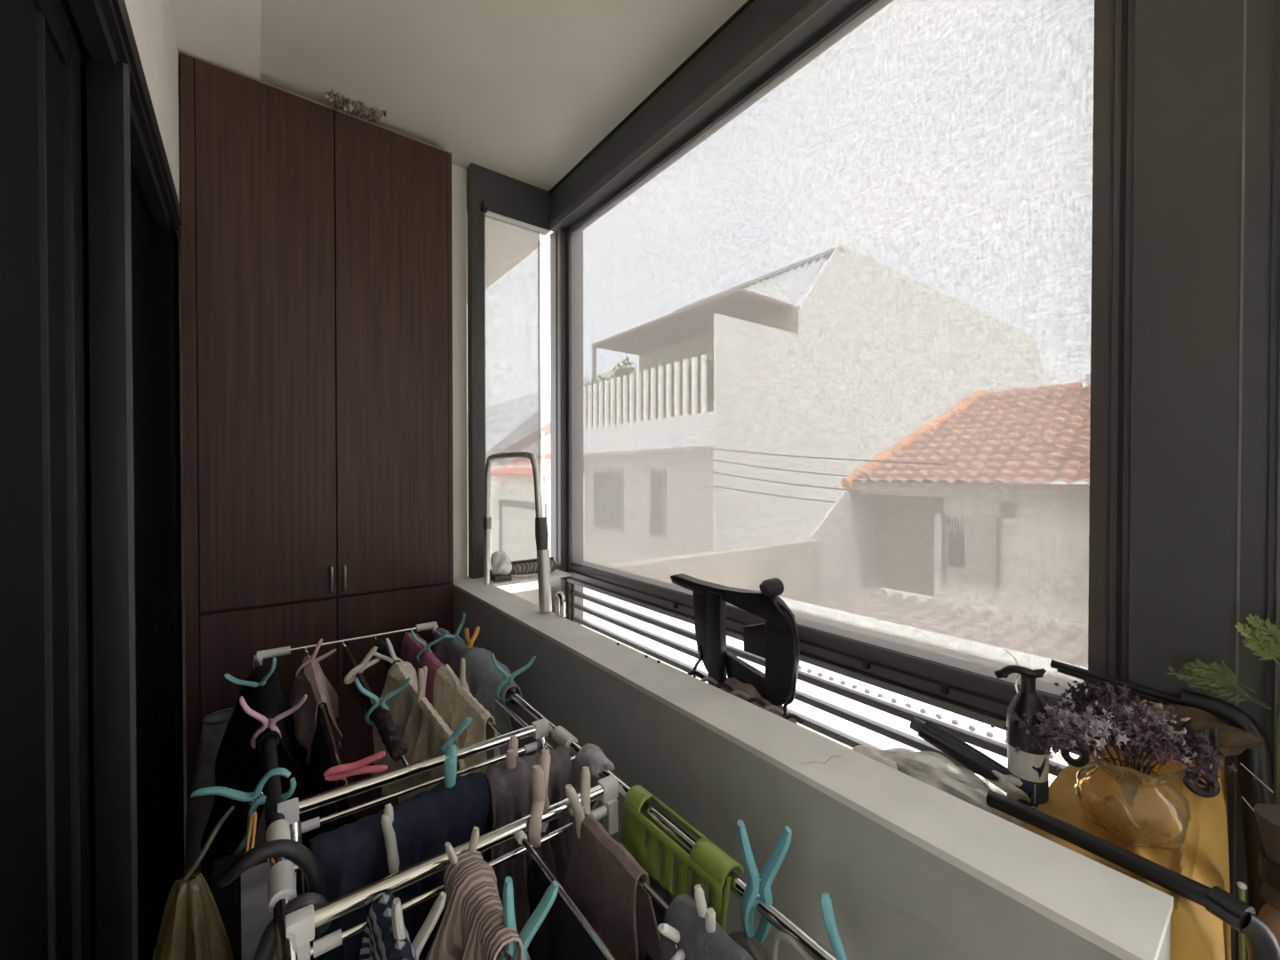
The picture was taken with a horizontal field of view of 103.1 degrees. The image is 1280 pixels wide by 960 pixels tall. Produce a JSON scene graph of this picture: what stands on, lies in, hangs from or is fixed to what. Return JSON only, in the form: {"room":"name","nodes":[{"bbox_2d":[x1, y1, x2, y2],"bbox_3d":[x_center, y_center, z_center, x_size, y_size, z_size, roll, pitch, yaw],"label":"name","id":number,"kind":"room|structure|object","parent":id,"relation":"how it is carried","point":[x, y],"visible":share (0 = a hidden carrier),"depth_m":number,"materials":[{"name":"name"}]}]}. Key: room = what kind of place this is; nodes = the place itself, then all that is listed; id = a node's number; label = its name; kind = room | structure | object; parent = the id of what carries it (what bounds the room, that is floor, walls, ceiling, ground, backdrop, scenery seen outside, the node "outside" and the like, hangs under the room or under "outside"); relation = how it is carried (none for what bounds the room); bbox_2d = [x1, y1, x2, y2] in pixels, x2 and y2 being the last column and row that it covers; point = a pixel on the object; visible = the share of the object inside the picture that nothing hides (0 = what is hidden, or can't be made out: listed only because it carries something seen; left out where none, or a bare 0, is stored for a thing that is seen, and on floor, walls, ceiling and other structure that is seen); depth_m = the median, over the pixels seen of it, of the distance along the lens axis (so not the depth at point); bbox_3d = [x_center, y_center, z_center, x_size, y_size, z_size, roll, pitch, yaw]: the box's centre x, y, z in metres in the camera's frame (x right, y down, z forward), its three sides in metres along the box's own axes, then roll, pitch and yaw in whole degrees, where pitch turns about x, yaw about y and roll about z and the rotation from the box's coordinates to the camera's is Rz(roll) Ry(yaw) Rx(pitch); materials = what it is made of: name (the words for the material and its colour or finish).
{"room":"enclosed balcony","nodes":[
{"label":"enclosed balcony","id":0,"kind":"room"},
{"bbox_2d":[124,0,181,227],"bbox_3d":[-0.326,-1.167,-0.072,0.210,0.575,4.700,0,1,-37],"label":"wall","id":1,"kind":"structure","parent":0,"point":[151,20],"depth_m":1.40,"materials":[{"name":"white paint"}]},
{"bbox_2d":[0,0,90,959],"bbox_3d":[-0.694,0.330,0.452,0.060,2.250,1.235,0,1,-37],"label":"door","id":2,"kind":"structure","parent":1,"relation":"in","point":[45,906],"depth_m":0.79,"materials":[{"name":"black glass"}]},
{"bbox_2d":[86,50,138,959],"bbox_3d":[-1.029,0.340,0.998,0.057,2.300,0.031,0,1,-37],"label":"door frame","id":3,"kind":"structure","parent":1,"relation":"attached to","point":[108,87],"depth_m":0.98,"materials":[{"name":"black metal"}]},
{"bbox_2d":[56,0,182,237],"bbox_3d":[-0.263,-0.832,-0.146,0.216,0.097,4.500,0,1,-37],"label":"trim","id":4,"kind":"structure","parent":1,"relation":"attached to","point":[103,28],"depth_m":1.11,"materials":[{"name":"metal"}]},
{"bbox_2d":[80,64,157,959],"bbox_3d":[-1.313,0.322,1.285,0.045,2.250,0.770,0,1,-37],"label":"door","id":5,"kind":"structure","parent":1,"relation":"in","point":[140,226],"depth_m":1.42,"materials":[{"name":"metal"}]},
{"bbox_2d":[169,0,261,79],"bbox_3d":[-0.136,-1.440,0.032,0.220,0.030,4.640,0,1,-37],"label":"trim","id":6,"kind":"structure","parent":1,"relation":"attached to","point":[224,33],"depth_m":1.63,"materials":[{"name":"white paint"}]},
{"bbox_2d":[175,163,538,875],"bbox_3d":[-1.177,-0.001,2.246,1.650,2.955,0.120,0,1,-37],"label":"wall","id":7,"kind":"structure","parent":0,"point":[530,593],"depth_m":2.41,"materials":[{"name":"white paint"}]},
{"bbox_2d":[150,213,183,948],"bbox_3d":[-1.647,0.318,1.666,0.195,2.330,0.240,0,1,-37],"label":"trim","id":8,"kind":"structure","parent":7,"relation":"attached to","point":[164,247],"depth_m":1.62,"materials":[{"name":"metal"}]},
{"bbox_2d":[466,205,540,578],"bbox_3d":[-0.636,-0.412,2.538,0.430,1.750,0.065,0,1,-37],"label":"window","id":9,"kind":"structure","parent":7,"relation":"in","point":[476,219],"depth_m":2.40,"materials":[{"name":"grey metal"}]},
{"bbox_2d":[485,215,540,571],"bbox_3d":[-0.632,-0.413,2.526,0.296,1.717,0.006,0,1,-37],"label":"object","id":10,"kind":"structure","parent":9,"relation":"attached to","point":[512,251],"depth_m":2.52,"materials":[{"name":"glass"}]},
{"bbox_2d":[466,0,879,235],"bbox_3d":[0.784,-1.353,0.734,0.515,0.220,4.640,0,1,-37],"label":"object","id":11,"kind":"structure","parent":7,"relation":"attached to","point":[762,40],"depth_m":1.84,"materials":[{"name":"grey metal"}]},
{"bbox_2d":[259,0,747,191],"bbox_3d":[0.307,-1.522,0.406,1.800,0.125,4.700,0,1,-37],"label":"ceiling","id":12,"kind":"structure","parent":0,"point":[524,91],"depth_m":1.80,"materials":[{"name":"paint"}]},
{"bbox_2d":[453,568,1231,959],"bbox_3d":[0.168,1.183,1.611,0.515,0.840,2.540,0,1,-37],"label":"wall","id":13,"kind":"structure","parent":0,"point":[800,724],"depth_m":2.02,"materials":[{"name":"paint"}]},
{"bbox_2d":[490,551,511,582],"bbox_3d":[-0.647,0.397,2.367,0.098,0.136,0.110,0,1,-37],"label":"paper bag","id":14,"kind":"object","parent":13,"relation":"on","point":[500,563],"visible":1,"depth_m":2.33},
{"bbox_2d":[482,451,565,616],"bbox_3d":[-0.483,0.178,2.010,0.054,0.583,0.685,0,1,-37],"label":"chrome frame","id":15,"kind":"object","parent":13,"relation":"on","point":[541,532],"visible":1,"depth_m":1.84,"materials":[{"name":"metal"}]},
{"bbox_2d":[510,557,555,577],"bbox_3d":[-0.532,0.427,2.481,0.245,0.075,0.081,0,1,-37],"label":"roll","id":16,"kind":"object","parent":13,"relation":"on","point":[522,568],"visible":0.64,"depth_m":2.45,"materials":[{"name":"grey fabric"}]},
{"bbox_2d":[571,584,708,679],"bbox_3d":[-0.043,0.630,2.224,0.024,0.194,0.979,0,1,-37],"label":"railing","id":17,"kind":"object","parent":13,"relation":"in","point":[682,648],"depth_m":2.17,"materials":[{"name":"metal"}]},
{"bbox_2d":[670,573,799,716],"bbox_3d":[0.233,0.502,1.350,0.056,0.531,0.440,0,1,-37],"label":"frame","id":18,"kind":"object","parent":13,"relation":"on","point":[776,640],"visible":0.8,"depth_m":1.27,"materials":[{"name":"black plastic"}]},
{"bbox_2d":[687,670,803,724],"bbox_3d":[0.271,0.641,1.301,0.154,0.263,0.413,0,1,-37],"label":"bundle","id":19,"kind":"object","parent":13,"relation":"on","point":[748,692],"visible":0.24,"depth_m":1.25,"materials":[{"name":"plastic"}]},
{"bbox_2d":[550,0,1135,755],"bbox_3d":[0.254,-0.259,1.832,0.132,2.040,2.230,0,1,-37],"label":"window","id":20,"kind":"structure","parent":13,"relation":"in","point":[983,700],"depth_m":0.96,"materials":[{"name":"grey metal"}]},
{"bbox_2d":[726,644,765,666],"bbox_3d":[0.359,0.582,1.697,0.024,0.029,0.165,0,1,-37],"label":"grille","id":21,"kind":"object","parent":20,"relation":"attached to","point":[739,652],"depth_m":1.69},
{"bbox_2d":[572,0,1094,701],"bbox_3d":[0.279,-0.419,1.803,0.036,1.735,2.022,0,1,-37],"label":"window pane","id":22,"kind":"structure","parent":20,"relation":"attached to","point":[835,347],"depth_m":1.34,"materials":[{"name":"glass"}]},
{"bbox_2d":[786,707,883,750],"bbox_3d":[0.551,0.714,1.447,0.024,0.032,0.298,0,1,-37],"label":"grille","id":23,"kind":"object","parent":20,"relation":"attached to","point":[850,740],"depth_m":1.44,"materials":[{"name":"metal"}]},
{"bbox_2d":[794,689,978,775],"bbox_3d":[0.625,0.648,1.348,0.024,0.031,0.487,0,1,-37],"label":"grille","id":24,"kind":"object","parent":20,"relation":"attached to","point":[908,740],"depth_m":1.35,"materials":[{"name":"metal"}]},
{"bbox_2d":[797,670,1007,757],"bbox_3d":[0.644,0.586,1.322,0.024,0.029,0.532,0,1,-37],"label":"grille","id":25,"kind":"object","parent":20,"relation":"attached to","point":[984,742],"depth_m":1.29,"materials":[{"name":"metal"}]},
{"bbox_2d":[874,747,1026,827],"bbox_3d":[0.507,0.625,0.871,0.088,0.293,0.252,0,1,-37],"label":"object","id":26,"kind":"object","parent":13,"relation":"on","point":[933,769],"visible":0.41,"depth_m":0.85,"materials":[{"name":"white"}]},
{"bbox_2d":[852,744,897,770],"bbox_3d":[0.429,0.513,0.929,0.048,0.033,0.097,0,1,-37],"label":"wrap","id":27,"kind":"object","parent":26,"relation":"on","point":[868,751],"visible":0.44,"depth_m":0.93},
{"bbox_2d":[909,716,1032,805],"bbox_3d":[0.566,0.478,0.879,0.048,0.069,0.189,0,1,-37],"label":"folded umbrella","id":28,"kind":"object","parent":26,"relation":"on","point":[965,754],"visible":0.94,"depth_m":0.88,"materials":[{"name":"black fabric"}]},
{"bbox_2d":[981,769,1030,802],"bbox_3d":[0.589,0.496,0.819,0.054,0.039,0.069,0,1,-37],"label":"clear bag","id":29,"kind":"object","parent":28,"relation":"on","point":[1007,780],"visible":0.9,"depth_m":0.81,"materials":[{"name":"white"}]},
{"bbox_2d":[994,649,1050,808],"bbox_3d":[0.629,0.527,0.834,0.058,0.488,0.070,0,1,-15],"label":"spray bottle","id":30,"kind":"object","parent":13,"relation":"on","point":[1031,766],"visible":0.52,"depth_m":0.81,"materials":[{"name":"black plastic"}]},
{"bbox_2d":[986,659,1279,959],"bbox_3d":[0.748,0.562,0.768,0.408,0.417,0.295,0,1,-37],"label":"trolley","id":31,"kind":"object","parent":13,"relation":"on","point":[1261,942],"visible":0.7,"depth_m":0.76,"materials":[{"name":"black metal"}]},
{"bbox_2d":[1023,739,1231,959],"bbox_3d":[0.735,0.578,0.763,0.386,0.362,0.213,0,1,-37],"label":"tablecloth","id":32,"kind":"object","parent":31,"relation":"on","point":[1196,933],"visible":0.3,"depth_m":0.71,"materials":[{"name":"yellow fabric"}]},
{"bbox_2d":[1073,736,1191,849],"bbox_3d":[0.702,0.447,0.730,0.126,0.110,0.119,0,1,-37],"label":"glass vase","id":33,"kind":"object","parent":32,"relation":"on","point":[1138,808],"visible":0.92,"depth_m":0.69,"materials":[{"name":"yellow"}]},
{"bbox_2d":[989,677,1239,795],"bbox_3d":[0.713,0.383,0.764,0.319,0.171,0.180,0,1,-14],"label":"bouquet","id":34,"kind":"object","parent":33,"relation":"in","point":[1137,731],"visible":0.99,"depth_m":0.74,"materials":[{"name":"plant"}]},
{"bbox_2d":[1141,699,1263,756],"bbox_3d":[0.892,0.398,0.814,0.064,0.062,0.135,0,1,-37],"label":"driftwood piece","id":35,"kind":"object","parent":32,"relation":"on","point":[1233,740],"visible":0.56,"depth_m":0.79,"materials":[{"name":"brown wood"}]},
{"bbox_2d":[1236,880,1247,959],"bbox_3d":[0.776,0.577,0.656,0.018,0.113,0.010,0,1,-37],"label":"pick","id":36,"kind":"object","parent":31,"relation":"on","point":[1242,886],"visible":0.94,"depth_m":0.65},
{"bbox_2d":[1128,0,1279,959],"bbox_3d":[1.085,0.162,0.785,0.204,2.860,0.452,0,1,-37],"label":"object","id":37,"kind":"structure","parent":13,"relation":"attached to","point":[1204,501],"depth_m":0.83,"materials":[{"name":"grey metal"}]},
{"bbox_2d":[1163,614,1279,805],"bbox_3d":[0.883,0.484,0.767,0.133,0.577,0.046,1,1,41],"label":"fern plant","id":38,"kind":"object","parent":13,"relation":"on","point":[1227,681],"visible":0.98,"depth_m":0.74,"materials":[{"name":"plant"}]},
{"bbox_2d":[1253,803,1279,946],"bbox_3d":[0.833,0.624,0.642,0.118,0.382,0.084,0,1,-37],"label":"plant pot","id":39,"kind":"object","parent":13,"relation":"on","point":[1268,815],"visible":0.68,"depth_m":0.65,"materials":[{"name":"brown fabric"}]},
{"bbox_3d":[0.062,1.557,0.315,1.260,0.120,4.800,0,1,-37],"label":"floor","id":40,"kind":"structure","parent":0,"visible":0},
{"bbox_2d":[185,706,265,874],"bbox_3d":[-1.375,1.129,1.693,0.210,0.706,0.184,0,1,-37],"label":"laundry basket","id":41,"kind":"object","parent":40,"relation":"on","point":[214,724],"visible":0.32,"depth_m":1.62,"materials":[{"name":"plastic"}]},
{"bbox_2d":[179,50,453,831],"bbox_3d":[-1.218,0.019,2.031,0.893,2.920,0.164,0,1,-37],"label":"wardrobe","id":42,"kind":"object","parent":40,"relation":"on","point":[316,237],"visible":0.87,"depth_m":1.93,"materials":[{"name":"brown wood"}]},
{"bbox_2d":[325,89,385,121],"bbox_3d":[-1.117,-1.468,1.998,0.208,0.072,0.076,0,1,-37],"label":"dried plant","id":43,"kind":"object","parent":42,"relation":"on","point":[363,109],"visible":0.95,"depth_m":1.99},
{"bbox_2d":[215,621,839,959],"bbox_3d":[-0.466,0.997,1.061,0.627,0.996,1.917,0,1,-37],"label":"drying rack","id":44,"kind":"object","parent":40,"relation":"on","point":[294,932],"depth_m":0.76,"materials":[{"name":"metal"}]},
{"bbox_2d":[153,805,234,959],"bbox_3d":[-0.606,0.714,0.679,0.142,0.474,0.100,0,1,-37],"label":"umbrella","id":45,"kind":"object","parent":44,"relation":"hanging from","point":[192,927],"visible":1,"depth_m":0.67,"materials":[{"name":"fabric"}]},
{"bbox_2d":[209,846,276,959],"bbox_3d":[-0.646,1.044,0.836,0.086,0.854,0.054,0,1,-37],"label":"bag","id":46,"kind":"object","parent":44,"relation":"hanging from","point":[243,904],"visible":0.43,"depth_m":0.81,"materials":[{"name":"black fabric"}]},
{"bbox_2d":[191,768,295,853],"bbox_3d":[-0.718,0.606,0.925,0.159,0.144,0.018,0,1,-17],"label":"peg","id":47,"kind":"object","parent":44,"relation":"attached to","point":[227,792],"visible":0.95,"depth_m":0.92,"materials":[{"name":"teal plastic"}]},
{"bbox_2d":[224,656,276,687],"bbox_3d":[-1.038,0.544,1.363,0.123,0.139,0.036,0,1,-9],"label":"peg","id":48,"kind":"object","parent":44,"relation":"attached to","point":[228,676],"visible":0.7,"depth_m":1.36,"materials":[{"name":"teal plastic"}]},
{"bbox_2d":[245,811,256,872],"bbox_3d":[-0.613,0.570,0.800,0.011,0.087,0.018,0,1,7],"label":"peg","id":49,"kind":"object","parent":44,"relation":"hanging from","point":[253,818],"visible":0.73,"depth_m":0.80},
{"bbox_2d":[200,664,310,887],"bbox_3d":[-0.984,0.879,1.335,0.300,0.670,0.515,0,1,-37],"label":"clothes","id":50,"kind":"object","parent":44,"relation":"hanging from","point":[238,766],"visible":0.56,"depth_m":1.28,"materials":[{"name":"fabric"}]},
{"bbox_2d":[239,694,307,749],"bbox_3d":[-0.836,0.549,1.164,0.127,0.135,0.026,0,1,-28],"label":"peg","id":51,"kind":"object","parent":44,"relation":"attached to","point":[247,709],"visible":0.9,"depth_m":1.15,"materials":[{"name":"pink plastic"}]},
{"bbox_2d":[301,816,319,833],"bbox_3d":[-0.593,0.619,0.910,0.032,0.017,0.017,0,1,-37],"label":"socket","id":52,"kind":"object","parent":44,"relation":"attached to","point":[314,823],"depth_m":0.91,"materials":[{"name":"white plastic"}]},
{"bbox_2d":[295,639,336,679],"bbox_3d":[-0.997,0.548,1.566,0.107,0.111,0.030,0,1,-27],"label":"peg","id":53,"kind":"object","parent":44,"relation":"attached to","point":[313,660],"visible":0.88,"depth_m":1.56,"materials":[{"name":"pink plastic"}]},
{"bbox_2d":[289,655,343,766],"bbox_3d":[-0.958,0.655,1.490,0.150,0.194,0.428,0,1,-37],"label":"sports bra","id":54,"kind":"object","parent":44,"relation":"hanging from","point":[313,683],"visible":0.78,"depth_m":1.43,"materials":[{"name":"fabric"}]},
{"bbox_2d":[312,928,342,958],"bbox_3d":[-0.419,0.621,0.682,0.032,0.017,0.017,0,1,-37],"label":"socket","id":55,"kind":"object","parent":44,"relation":"attached to","point":[328,942],"depth_m":0.68,"materials":[{"name":"white plastic"}]},
{"bbox_2d":[299,704,357,892],"bbox_3d":[-0.778,0.867,1.252,0.129,0.513,0.531,0,1,-37],"label":"skirt","id":56,"kind":"object","parent":44,"relation":"hanging from","point":[322,755],"visible":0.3,"depth_m":1.17,"materials":[{"name":"fabric"}]},
{"bbox_2d":[323,751,387,781],"bbox_3d":[-0.569,0.574,1.020,0.111,0.050,0.033,0,1,-18],"label":"peg","id":57,"kind":"object","parent":44,"relation":"attached to","point":[337,772],"visible":1,"depth_m":1.01,"materials":[{"name":"pink plastic"}]},
{"bbox_2d":[341,646,372,719],"bbox_3d":[-0.876,0.621,1.573,0.044,0.097,0.454,0,1,-37],"label":"stocking","id":58,"kind":"object","parent":44,"relation":"hanging from","point":[349,661],"visible":0.7,"depth_m":1.51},
{"bbox_2d":[344,646,381,684],"bbox_3d":[-0.834,0.555,1.536,0.030,0.087,0.122,0,1,23],"label":"peg","id":59,"kind":"object","parent":44,"relation":"attached to","point":[349,678],"visible":0.98,"depth_m":1.53,"materials":[{"name":"beige plastic"}]},
{"bbox_2d":[373,639,400,668],"bbox_3d":[-0.838,0.582,1.687,0.042,0.043,0.290,0,1,-37],"label":"sock","id":60,"kind":"object","parent":44,"relation":"on","point":[382,649],"visible":0.62,"depth_m":1.70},
{"bbox_2d":[359,893,416,959],"bbox_3d":[-0.318,0.773,0.656,0.120,0.399,0.146,0,1,-37],"label":"sock","id":61,"kind":"object","parent":44,"relation":"hanging from","point":[379,942],"visible":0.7,"depth_m":0.66,"materials":[{"name":"fabric"}]},
{"bbox_2d":[391,891,446,959],"bbox_3d":[-0.288,0.605,0.653,0.076,0.138,0.032,0,1,-28],"label":"peg","id":62,"kind":"object","parent":61,"relation":"attached to","point":[399,933],"visible":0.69,"depth_m":0.65,"materials":[{"name":"grey plastic"}]},
{"bbox_2d":[373,638,403,664],"bbox_3d":[-0.785,0.557,1.597,0.110,0.120,0.028,0,1,-10],"label":"peg","id":63,"kind":"object","parent":44,"relation":"attached to","point":[394,657],"visible":0.62,"depth_m":1.59,"materials":[{"name":"white plastic"}]},
{"bbox_2d":[370,702,407,761],"bbox_3d":[-0.595,0.588,1.200,0.042,0.044,0.260,0,1,-37],"label":"brown knit sleeve","id":64,"kind":"object","parent":44,"relation":"on","point":[392,739],"visible":0.93,"depth_m":1.16,"materials":[{"name":"fabric"}]},
{"bbox_2d":[354,676,410,725],"bbox_3d":[-0.642,0.549,1.273,0.125,0.130,0.028,0,1,-23],"label":"peg","id":65,"kind":"object","parent":64,"relation":"attached to","point":[373,697],"visible":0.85,"depth_m":1.26,"materials":[{"name":"teal plastic"}]},
{"bbox_2d":[304,771,489,959],"bbox_3d":[-0.408,0.750,0.885,0.288,0.399,0.156,0,1,-37],"label":"jeans","id":66,"kind":"object","parent":44,"relation":"hanging from","point":[351,857],"visible":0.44,"depth_m":0.86,"materials":[{"name":"fabric"}]},
{"bbox_2d":[381,803,399,874],"bbox_3d":[-0.414,0.595,0.846,0.026,0.104,0.052,0,1,-21],"label":"peg","id":67,"kind":"object","parent":66,"relation":"attached to","point":[388,818],"visible":0.95,"depth_m":0.83,"materials":[{"name":"grey plastic"}]},
{"bbox_2d":[443,744,456,787],"bbox_3d":[-0.347,0.563,0.932,0.018,0.134,0.065,0,1,-15],"label":"peg","id":68,"kind":"object","parent":66,"relation":"attached to","point":[450,763],"visible":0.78,"depth_m":0.92,"materials":[{"name":"teal plastic"}]},
{"bbox_2d":[371,661,468,803],"bbox_3d":[-0.585,0.747,1.348,0.151,0.394,0.532,0,1,-37],"label":"shirt","id":69,"kind":"object","parent":44,"relation":"hanging from","point":[424,732],"visible":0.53,"depth_m":1.34,"materials":[{"name":"fabric"}]},
{"bbox_2d":[416,665,427,708],"bbox_3d":[-0.582,0.552,1.356,0.016,0.109,0.058,0,1,-7],"label":"peg","id":70,"kind":"object","parent":69,"relation":"attached to","point":[422,672],"visible":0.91,"depth_m":1.34,"materials":[{"name":"beige plastic"}]},
{"bbox_2d":[400,632,444,705],"bbox_3d":[-0.729,0.673,1.714,0.118,0.241,0.412,0,1,-37],"label":"towel","id":71,"kind":"object","parent":44,"relation":"hanging from","point":[410,648],"visible":0.38,"depth_m":1.67,"materials":[{"name":"fabric"}]},
{"bbox_2d":[410,628,447,663],"bbox_3d":[-0.695,0.545,1.679,0.114,0.121,0.024,0,1,-23],"label":"peg","id":72,"kind":"object","parent":71,"relation":"attached to","point":[425,647],"visible":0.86,"depth_m":1.67,"materials":[{"name":"teal plastic"}]},
{"bbox_2d":[439,716,472,753],"bbox_3d":[-0.405,0.565,1.132,0.077,0.076,0.035,-1,1,-40],"label":"peg","id":73,"kind":"object","parent":44,"relation":"attached to","point":[467,721],"visible":0.98,"depth_m":1.12,"materials":[{"name":"teal plastic"}]},
{"bbox_2d":[445,826,479,864],"bbox_3d":[-0.265,0.592,0.767,0.025,0.108,0.053,1,1,43],"label":"peg","id":74,"kind":"object","parent":44,"relation":"attached to","point":[452,855],"visible":0.27,"depth_m":0.77,"materials":[{"name":"beige plastic"}]},
{"bbox_2d":[432,665,501,774],"bbox_3d":[-0.483,0.764,1.399,0.134,0.402,0.414,0,1,-37],"label":"towel","id":75,"kind":"object","parent":44,"relation":"hanging from","point":[453,705],"visible":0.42,"depth_m":1.35,"materials":[{"name":"fabric"}]},
{"bbox_2d":[444,657,470,692],"bbox_3d":[-0.507,0.555,1.410,0.067,0.118,0.018,0,1,-17],"label":"peg","id":76,"kind":"object","parent":75,"relation":"attached to","point":[452,674],"visible":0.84,"depth_m":1.41,"materials":[{"name":"beige plastic"}]},
{"bbox_2d":[424,848,530,959],"bbox_3d":[-0.220,0.787,0.703,0.192,0.454,0.183,0,1,-37],"label":"striped cloth","id":77,"kind":"object","parent":44,"relation":"hanging from","point":[472,926],"visible":0.93,"depth_m":0.70,"materials":[{"name":"fabric"}]},
{"bbox_2d":[432,628,523,761],"bbox_3d":[-0.569,0.793,1.643,0.177,0.522,0.679,0,1,-37],"label":"shirt","id":78,"kind":"object","parent":44,"relation":"hanging from","point":[483,678],"visible":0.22,"depth_m":1.49,"materials":[{"name":"fabric"}]},
{"bbox_2d":[491,653,535,701],"bbox_3d":[-0.351,0.541,1.415,0.125,0.137,0.016,0,1,-32],"label":"peg","id":79,"kind":"object","parent":44,"relation":"attached to","point":[503,672],"visible":0.92,"depth_m":1.40,"materials":[{"name":"teal plastic"}]},
{"bbox_2d":[496,876,559,959],"bbox_3d":[-0.150,0.601,0.664,0.092,0.155,0.040,0,1,-17],"label":"peg","id":80,"kind":"object","parent":44,"relation":"attached to","point":[540,912],"visible":0.86,"depth_m":0.66,"materials":[{"name":"teal plastic"}]},
{"bbox_2d":[483,745,575,934],"bbox_3d":[-0.228,0.747,1.025,0.182,0.399,0.186,0,1,-37],"label":"cloth","id":81,"kind":"object","parent":44,"relation":"hanging from","point":[510,798],"visible":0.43,"depth_m":0.98,"materials":[{"name":"grey fabric"}]},
{"bbox_2d":[505,735,518,768],"bbox_3d":[-0.251,0.578,1.002,0.018,0.132,0.067,0,1,-7],"label":"peg","id":82,"kind":"object","parent":81,"relation":"attached to","point":[512,752],"visible":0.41,"depth_m":0.98,"materials":[{"name":"beige plastic"}]},
{"bbox_2d":[522,741,538,753],"bbox_3d":[-0.252,0.616,1.170,0.030,0.017,0.017,0,1,-37],"label":"socket","id":83,"kind":"object","parent":44,"relation":"attached to","point":[534,746],"depth_m":1.16,"materials":[{"name":"white plastic"}]},
{"bbox_2d":[528,749,551,847],"bbox_3d":[-0.173,0.551,0.880,0.024,0.143,0.066,0,1,5],"label":"peg","id":84,"kind":"object","parent":44,"relation":"attached to","point":[540,772],"visible":0.96,"depth_m":0.86,"materials":[{"name":"beige plastic"}]},
{"bbox_2d":[565,766,591,839],"bbox_3d":[-0.103,0.576,0.880,0.029,0.130,0.062,0,1,27],"label":"peg","id":85,"kind":"object","parent":44,"relation":"attached to","point":[579,808],"visible":0.76,"depth_m":0.88,"materials":[{"name":"beige plastic"}]},
{"bbox_2d":[575,743,615,776],"bbox_3d":[-0.099,0.585,1.059,0.061,0.058,0.097,0,1,-37],"label":"cloth","id":86,"kind":"object","parent":44,"relation":"attached to","point":[591,756],"visible":0.88,"depth_m":1.04,"materials":[{"name":"fabric"}]},
{"bbox_2d":[561,813,660,959],"bbox_3d":[-0.049,0.805,0.828,0.134,0.457,0.238,0,1,-37],"label":"cloth","id":87,"kind":"object","parent":44,"relation":"hanging from","point":[601,877],"visible":0.83,"depth_m":0.79,"materials":[{"name":"fabric"}]},
{"bbox_2d":[610,834,673,959],"bbox_3d":[-0.002,0.813,0.862,0.085,0.328,0.249,0,1,-37],"label":"vest","id":88,"kind":"object","parent":44,"relation":"hanging from","point":[664,894],"visible":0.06,"depth_m":0.80,"materials":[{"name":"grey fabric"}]},
{"bbox_2d":[657,923,685,959],"bbox_3d":[0.050,0.596,0.656,0.033,0.075,0.094,0,1,30],"label":"peg","id":89,"kind":"object","parent":44,"relation":"attached to","point":[666,930],"visible":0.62,"depth_m":0.64,"materials":[{"name":"white plastic"}]},
{"bbox_2d":[619,784,743,931],"bbox_3d":[0.061,0.625,0.839,0.061,0.115,0.255,0,1,-37],"label":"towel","id":90,"kind":"object","parent":44,"relation":"attached to","point":[709,865],"visible":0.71,"depth_m":0.82,"materials":[{"name":"fabric"}]},
{"bbox_2d":[693,884,715,932],"bbox_3d":[0.088,0.584,0.655,0.024,0.096,0.047,0,1,-17],"label":"peg","id":91,"kind":"object","parent":44,"relation":"attached to","point":[709,915],"visible":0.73,"depth_m":0.66,"materials":[{"name":"grey plastic"}]},
{"bbox_2d":[728,896,770,959],"bbox_3d":[0.157,0.670,0.703,0.034,0.176,0.112,0,1,-37],"label":"clothes hanger","id":92,"kind":"object","parent":44,"relation":"hanging from","point":[751,945],"visible":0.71,"depth_m":0.69,"materials":[{"name":"grey plastic"}]},
{"bbox_2d":[736,819,791,943],"bbox_3d":[0.175,0.565,0.714,0.077,0.159,0.032,0,1,3],"label":"peg","id":93,"kind":"object","parent":44,"relation":"attached to","point":[763,884],"visible":0.97,"depth_m":0.71,"materials":[{"name":"teal plastic"}]},
{"bbox_2d":[770,931,811,959],"bbox_3d":[0.225,0.643,0.616,0.018,0.110,0.159,-1,1,-45],"label":"wire hanger","id":94,"kind":"object","parent":44,"relation":"hanging from","point":[780,935],"visible":1,"depth_m":0.66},
{"bbox_2d":[819,893,847,959],"bbox_3d":[0.252,0.605,0.620,0.015,0.113,0.115,0,1,-7],"label":"peg","id":95,"kind":"object","parent":44,"relation":"attached to","point":[827,908],"visible":1,"depth_m":0.65,"materials":[{"name":"teal plastic"}]},
{"label":"outside","id":96,"kind":"structure","parent":0,"visible":0},
{"bbox_3d":[15.411,4.354,30.644,58.400,0.250,90.000,0,1,-37],"label":"ground","id":97,"kind":"structure","parent":96,"visible":0},
{"bbox_2d":[467,388,550,589],"bbox_3d":[-9.261,0.145,26.764,3.300,8.150,26.200,0,1,-37],"label":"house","id":98,"kind":"structure","parent":97,"relation":"on","point":[545,395],"depth_m":17.02,"materials":[{"name":"paint"}]},
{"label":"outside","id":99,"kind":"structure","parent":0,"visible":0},
{"bbox_2d":[513,581,671,631],"bbox_3d":[1.337,2.298,5.902,5.850,4.280,0.170,0,1,-37],"label":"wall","id":100,"kind":"structure","parent":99,"point":[618,615],"depth_m":4.57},
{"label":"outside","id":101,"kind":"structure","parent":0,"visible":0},
{"bbox_2d":[613,617,1079,785],"bbox_3d":[3.753,1.476,2.102,5.500,0.405,8.770,0,1,-37],"label":"outside","id":102,"kind":"structure","parent":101,"point":[879,740],"depth_m":3.08,"materials":[{"name":"white"}]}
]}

